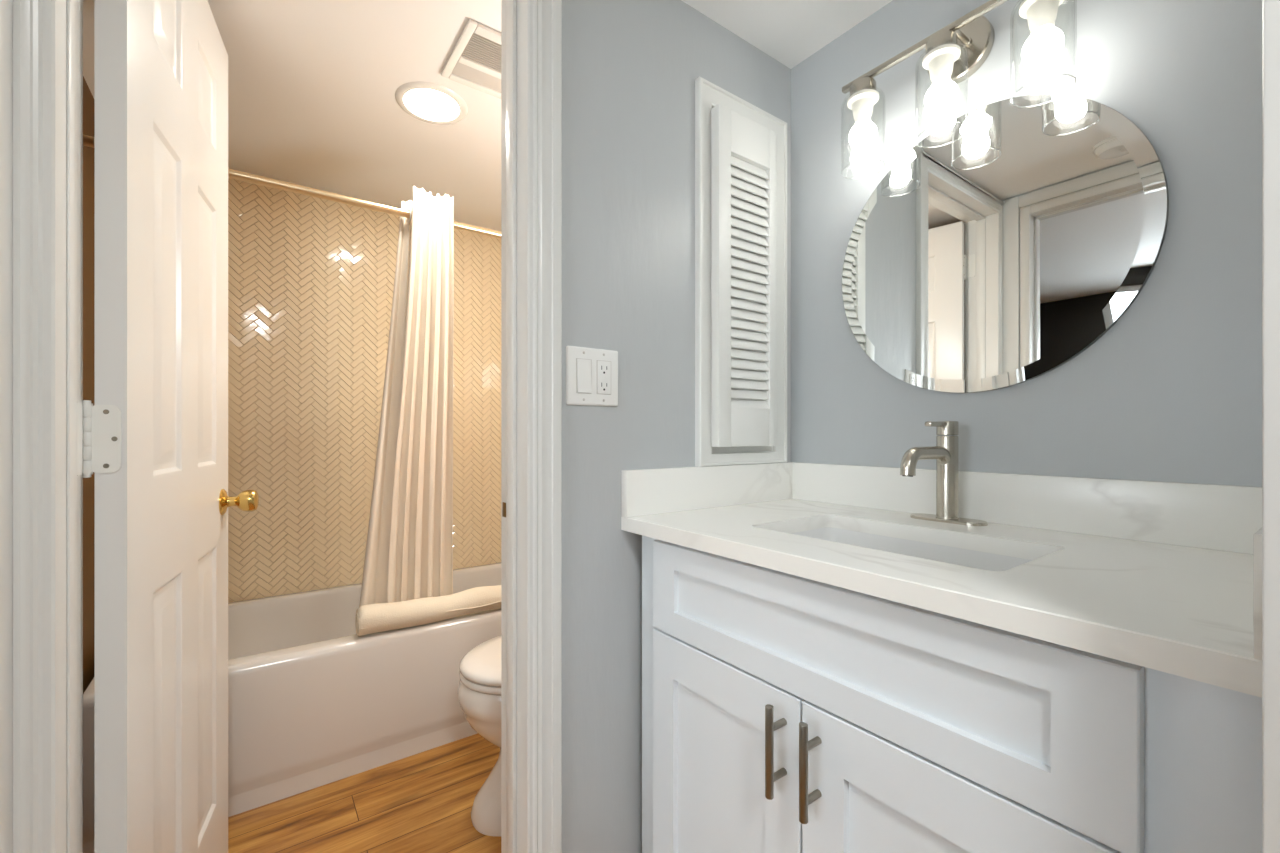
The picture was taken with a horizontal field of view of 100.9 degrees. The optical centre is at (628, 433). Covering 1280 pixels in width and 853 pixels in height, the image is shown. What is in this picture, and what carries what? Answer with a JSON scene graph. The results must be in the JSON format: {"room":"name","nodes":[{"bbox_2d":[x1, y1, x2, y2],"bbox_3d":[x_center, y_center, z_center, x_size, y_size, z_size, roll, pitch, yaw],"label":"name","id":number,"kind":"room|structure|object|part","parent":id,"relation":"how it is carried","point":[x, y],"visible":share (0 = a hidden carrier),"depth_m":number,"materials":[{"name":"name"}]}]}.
{"room":"bathroom","nodes":[
{"label":"bathroom","id":0,"kind":"room"},
{"bbox_2d":[83,76,94,693],"bbox_3d":[-1.501,0.027,1.180,0.300,2.066,1.694,0,0,-35],"label":"wall partition","id":1,"kind":"structure","parent":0,"point":[88,100],"depth_m":1.53,"materials":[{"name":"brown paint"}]},
{"bbox_2d":[83,135,500,238],"bbox_3d":[-0.752,-0.730,1.746,1.576,0.056,0.056,0,0,-35],"label":"shower rod","id":2,"kind":"object","parent":1,"relation":"attached to","point":[89,141],"visible":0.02,"depth_m":1.62,"materials":[{"name":"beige metal"}]},
{"bbox_2d":[359,186,453,606],"bbox_3d":[-0.752,0.000,1.797,0.329,1.621,0.176,0,0,-35],"label":"shower curtain","id":3,"kind":"object","parent":2,"relation":"hanging from","point":[409,552],"visible":0.83,"depth_m":1.80,"materials":[{"name":"beige fabric"}]},
{"bbox_2d":[228,733,500,852],"bbox_3d":[-0.908,1.110,-0.212,4.650,0.100,4.650,0,0,-35],"label":"floor","id":4,"kind":"structure","parent":0,"point":[422,802],"depth_m":1.48,"materials":[{"name":"brown wood"}]},
{"bbox_2d":[83,562,500,852],"bbox_3d":[-0.921,0.853,2.013,1.530,0.414,0.710,0,0,-35],"label":"bathtub","id":5,"kind":"object","parent":4,"relation":"on","point":[313,702],"visible":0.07,"depth_m":1.65,"materials":[{"name":"white ceramic"}]},
{"bbox_2d":[355,585,500,635],"bbox_3d":[-0.581,0.597,1.868,0.683,0.096,0.098,0,0,-35],"label":"bath towel","id":6,"kind":"object","parent":5,"relation":"on","point":[371,618],"visible":0.72,"depth_m":1.75,"materials":[{"name":"beige fabric"}]},
{"bbox_2d":[458,636,500,835],"bbox_3d":[-0.149,0.677,1.617,0.731,0.765,0.464,0,0,-35],"label":"toilet","id":7,"kind":"object","parent":4,"relation":"on","point":[479,690],"visible":0.24,"depth_m":1.40,"materials":[{"name":"white ceramic"}]},
{"bbox_3d":[-0.234,0.660,1.557,0.518,0.019,0.368,0,0,-35],"label":"seat","id":8,"kind":"part","parent":7,"relation":"part of","materials":[{"name":"white ceramic"}]},
{"bbox_3d":[-0.233,0.633,1.558,0.517,0.029,0.366,0,0,-35],"label":"lid","id":9,"kind":"part","parent":7,"relation":"part of","materials":[{"name":"white ceramic"}]},
{"bbox_2d":[642,535,1261,852],"bbox_3d":[0.472,0.633,0.913,0.584,0.853,0.878,0,0,-35],"label":"vanity cabinet","id":10,"kind":"object","parent":4,"relation":"on","point":[782,712],"visible":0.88,"depth_m":0.67,"materials":[{"name":"white paint"}]},
{"bbox_3d":[0.159,0.676,0.935,0.018,0.558,0.354,0,0,-35],"label":"cabinet door","id":11,"kind":"part","parent":10,"relation":"part of","materials":[{"name":"white paint"}]},
{"bbox_3d":[0.222,0.475,0.796,0.041,0.136,0.012,0,0,-35],"label":"bar handle","id":12,"kind":"part","parent":10,"relation":"part of","materials":[{"name":"silver metal"}]},
{"bbox_3d":[0.257,0.475,0.747,0.041,0.136,0.012,0,0,-35],"label":"bar handle","id":13,"kind":"part","parent":10,"relation":"part of","materials":[{"name":"silver metal"}]},
{"bbox_2d":[621,462,1261,697],"bbox_3d":[0.477,0.143,0.928,0.570,0.128,0.899,0,0,-35],"label":"countertop","id":14,"kind":"structure","parent":10,"relation":"on","point":[1166,577],"depth_m":0.81,"materials":[{"name":"white stone"}]},
{"bbox_2d":[790,528,1032,570],"bbox_3d":[0.457,0.271,0.918,0.303,0.128,0.464,0,0,-35],"label":"sink basin","id":15,"kind":"object","parent":14,"relation":"in","point":[958,556],"visible":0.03,"depth_m":1.00,"materials":[{"name":"white ceramic"}]},
{"bbox_2d":[900,421,987,525],"bbox_3d":[0.587,0.076,1.028,0.197,0.202,0.141,0,0,-35],"label":"faucet","id":16,"kind":"object","parent":14,"relation":"on","point":[945,452],"visible":1,"depth_m":1.05,"materials":[{"name":"silver metal"}]},
{"bbox_3d":[0.579,0.078,1.022,0.178,0.105,0.026,0,0,-35],"label":"spout","id":17,"kind":"part","parent":16,"relation":"part of","materials":[{"name":"silver metal"}]},
{"bbox_3d":[0.607,-0.018,1.042,0.070,0.010,0.014,0,0,-35],"label":"lever","id":18,"kind":"part","parent":16,"relation":"part of","materials":[{"name":"silver metal"}]},
{"bbox_3d":[0.645,0.174,1.070,0.053,0.006,0.141,0,0,-35],"label":"plate","id":19,"kind":"part","parent":16,"relation":"part of","materials":[{"name":"silver metal"}]},
{"bbox_3d":[0.370,0.676,0.639,0.018,0.558,0.366,0,0,-35],"label":"cabinet door","id":20,"kind":"part","parent":10,"relation":"part of","materials":[{"name":"white paint"}]},
{"bbox_2d":[228,178,500,602],"bbox_3d":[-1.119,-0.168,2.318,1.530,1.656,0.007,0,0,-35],"label":"tiled wall","id":21,"kind":"structure","parent":0,"point":[466,429],"depth_m":2.21,"materials":[{"name":"beige tile"}]},
{"bbox_2d":[83,0,891,230],"bbox_3d":[-0.908,-1.056,-0.212,4.650,0.100,4.650,0,0,-35],"label":"ceiling","id":22,"kind":"structure","parent":0,"point":[313,85],"depth_m":1.51,"materials":[{"name":"white paint"}]},
{"bbox_2d":[395,81,467,124],"bbox_3d":[-0.601,-1.002,1.614,0.208,0.008,0.208,0,0,-35],"label":"recessed light","id":23,"kind":"object","parent":22,"relation":"in","point":[428,102],"visible":1,"depth_m":1.60,"materials":[{"name":"white plastic"}]},
{"bbox_2d":[441,20,500,98],"bbox_3d":[-0.363,-1.000,1.440,0.225,0.010,0.240,0,0,-35],"label":"ceiling exhaust fan","id":24,"kind":"object","parent":22,"relation":"attached to","point":[474,62],"visible":0.49,"depth_m":1.41,"materials":[{"name":"white plastic"}]},
{"bbox_3d":[-0.402,-1.000,1.494,0.181,0.004,0.059,0,0,-35],"label":"lamp panel","id":25,"kind":"part","parent":24,"relation":"part of","materials":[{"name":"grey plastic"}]},
{"bbox_2d":[562,0,790,852],"bbox_3d":[-0.220,0.027,1.018,1.600,2.066,0.056,0,0,-35],"label":"wall","id":26,"kind":"structure","parent":0,"point":[630,68],"depth_m":1.13,"materials":[{"name":"grey paint"}]},
{"bbox_2d":[77,0,258,852],"bbox_3d":[-0.843,0.057,1.024,0.177,1.982,0.645,0,0,-32],"label":"door","id":27,"kind":"structure","parent":26,"relation":"in","point":[154,437],"depth_m":0.90,"materials":[{"name":"white paint"}]},
{"bbox_3d":[-0.932,0.163,1.268,0.070,0.062,0.062,0,0,-26],"label":"knob","id":28,"kind":"part","parent":27,"relation":"part of","materials":[{"name":"gold metal"}]},
{"bbox_2d":[13,0,561,852],"bbox_3d":[-0.433,0.033,0.822,0.736,2.054,0.016,0,0,-35],"label":"trim","id":29,"kind":"structure","parent":26,"relation":"attached to","point":[34,21],"depth_m":0.64,"materials":[{"name":"white paint"}]},
{"bbox_2d":[57,0,525,852],"bbox_3d":[-0.478,0.052,0.869,0.646,2.015,0.112,0,0,-35],"label":"trim","id":30,"kind":"structure","parent":26,"relation":"attached to","point":[68,11],"depth_m":1.00,"materials":[{"name":"white paint"}]},
{"bbox_2d":[502,502,505,516],"bbox_3d":[-0.254,0.157,1.082,0.002,0.030,0.024,0,0,-35],"label":"strike plate","id":31,"kind":"object","parent":26,"relation":"attached to","point":[503,503],"visible":0.76,"depth_m":1.08,"materials":[{"name":"gold metal"}]},
{"bbox_2d":[566,346,617,406],"bbox_3d":[-0.071,-0.116,1.083,0.124,0.118,0.010,0,0,-35],"label":"switch plate","id":32,"kind":"object","parent":26,"relation":"attached to","point":[591,373],"visible":1,"depth_m":1.08,"materials":[{"name":"white plastic"}]},
{"bbox_2d":[598,361,610,393],"bbox_3d":[-0.051,-0.116,1.095,0.032,0.068,0.002,0,0,-35],"label":"outlet","id":33,"kind":"object","parent":32,"relation":"attached to","point":[604,367],"depth_m":1.09,"materials":[{"name":"white plastic"}]},
{"bbox_2d":[695,76,786,466],"bbox_3d":[0.301,-0.380,1.328,0.321,0.916,0.044,0,0,-35],"label":"upper cabinet","id":34,"kind":"object","parent":26,"relation":"attached to","point":[741,147],"visible":1,"depth_m":1.29,"materials":[{"name":"white paint"}]},
{"bbox_3d":[0.287,-0.370,1.306,0.205,0.804,0.025,0,0,-35],"label":"shutter door","id":35,"kind":"part","parent":34,"relation":"part of","materials":[{"name":"white paint"}]},
{"bbox_2d":[791,0,1261,486],"bbox_3d":[0.770,0.027,1.103,0.110,2.066,1.066,0,0,-35],"label":"wall","id":36,"kind":"structure","parent":0,"point":[1172,391],"depth_m":0.93,"materials":[{"name":"grey paint"}]},
{"bbox_2d":[841,0,1076,177],"bbox_3d":[0.643,-0.726,1.068,0.137,0.265,0.429,0,0,-35],"label":"vanity light","id":37,"kind":"object","parent":36,"relation":"attached to","point":[955,52],"visible":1,"depth_m":1.04,"materials":[{"name":"silver metal"}]},
{"bbox_2d":[847,89,878,123],"bbox_3d":[0.528,-0.727,1.190,0.066,0.057,0.066,0,0,-35],"label":"socket","id":38,"kind":"object","parent":37,"relation":"attached to","point":[861,101],"depth_m":1.17,"materials":[{"name":"white"}]},
{"bbox_3d":[0.528,-0.675,1.190,0.091,0.161,0.091,0,0,-35],"label":"lamp shade","id":39,"kind":"part","parent":37,"relation":"part of","materials":[{"name":"clear glass"}]},
{"bbox_3d":[0.528,-0.648,1.190,0.059,0.102,0.059,0,0,-35],"label":"bulb","id":40,"kind":"part","parent":37,"relation":"part of","materials":[{"name":"white glass"}]},
{"bbox_2d":[922,44,960,84],"bbox_3d":[0.624,-0.727,1.054,0.066,0.057,0.066,0,0,-35],"label":"socket","id":41,"kind":"object","parent":37,"relation":"attached to","point":[939,59],"depth_m":1.04,"materials":[{"name":"white"}]},
{"bbox_3d":[0.624,-0.675,1.054,0.091,0.161,0.091,0,0,-35],"label":"lamp shade","id":42,"kind":"part","parent":37,"relation":"part of","materials":[{"name":"clear glass"}]},
{"bbox_3d":[0.624,-0.648,1.054,0.059,0.102,0.059,0,0,-35],"label":"bulb","id":43,"kind":"part","parent":37,"relation":"part of","materials":[{"name":"white glass"}]},
{"bbox_3d":[0.689,-0.797,1.101,0.024,0.122,0.122,0,0,-35],"label":"wall plate","id":44,"kind":"part","parent":37,"relation":"part of","materials":[{"name":"silver metal"}]},
{"bbox_3d":[0.666,-0.797,1.060,0.062,0.017,0.017,0,0,-35],"label":"arm","id":45,"kind":"part","parent":37,"relation":"part of","materials":[{"name":"silver metal"}]},
{"bbox_2d":[1019,0,1063,34],"bbox_3d":[0.720,-0.727,0.919,0.066,0.057,0.066,0,0,-35],"label":"socket","id":46,"kind":"object","parent":37,"relation":"attached to","point":[1041,15],"depth_m":0.91,"materials":[{"name":"white"}]},
{"bbox_3d":[0.720,-0.648,0.919,0.059,0.102,0.059,0,0,-35],"label":"bulb","id":47,"kind":"part","parent":37,"relation":"part of","materials":[{"name":"white glass"}]},
{"bbox_3d":[0.720,-0.675,0.919,0.091,0.161,0.091,0,0,-35],"label":"lamp shade","id":48,"kind":"part","parent":37,"relation":"part of","materials":[{"name":"clear glass"}]},
{"bbox_2d":[842,94,1168,392],"bbox_3d":[0.705,-0.372,1.089,0.013,0.576,0.576,0,0,-35],"label":"round mirror","id":49,"kind":"object","parent":36,"relation":"attached to","point":[991,256],"visible":0.98,"depth_m":1.03,"materials":[{"name":"grey mirror"}]},
{"bbox_2d":[792,462,1261,553],"bbox_3d":[0.700,0.128,1.089,0.020,0.098,0.855,0,0,-35],"label":"backsplash","id":50,"kind":"structure","parent":36,"relation":"attached to","point":[1205,516],"depth_m":0.94,"materials":[{"name":"white stone"}]},
{"bbox_3d":[0.057,0.027,-0.599,0.113,2.066,2.900,0,0,-35],"label":"wall","id":51,"kind":"structure","parent":0,"visible":0},
{"bbox_2d":[0,0,12,852],"bbox_3d":[-0.451,0.031,0.226,0.018,2.058,0.954,0,0,-35],"label":"trim","id":52,"kind":"structure","parent":51,"relation":"attached to","point":[6,6],"depth_m":0.60,"materials":[{"name":"white paint"}]},
{"bbox_3d":[0.409,0.027,0.259,1.457,2.066,0.110,0,0,-35],"label":"wall","id":53,"kind":"structure","parent":0,"visible":0},
{"bbox_2d":[1262,0,1279,852],"bbox_3d":[0.476,0.045,0.307,0.061,2.030,0.134,0,0,-35],"label":"trim","id":54,"kind":"structure","parent":53,"relation":"attached to","point":[1270,9],"depth_m":0.34,"materials":[{"name":"white paint"}]}
]}

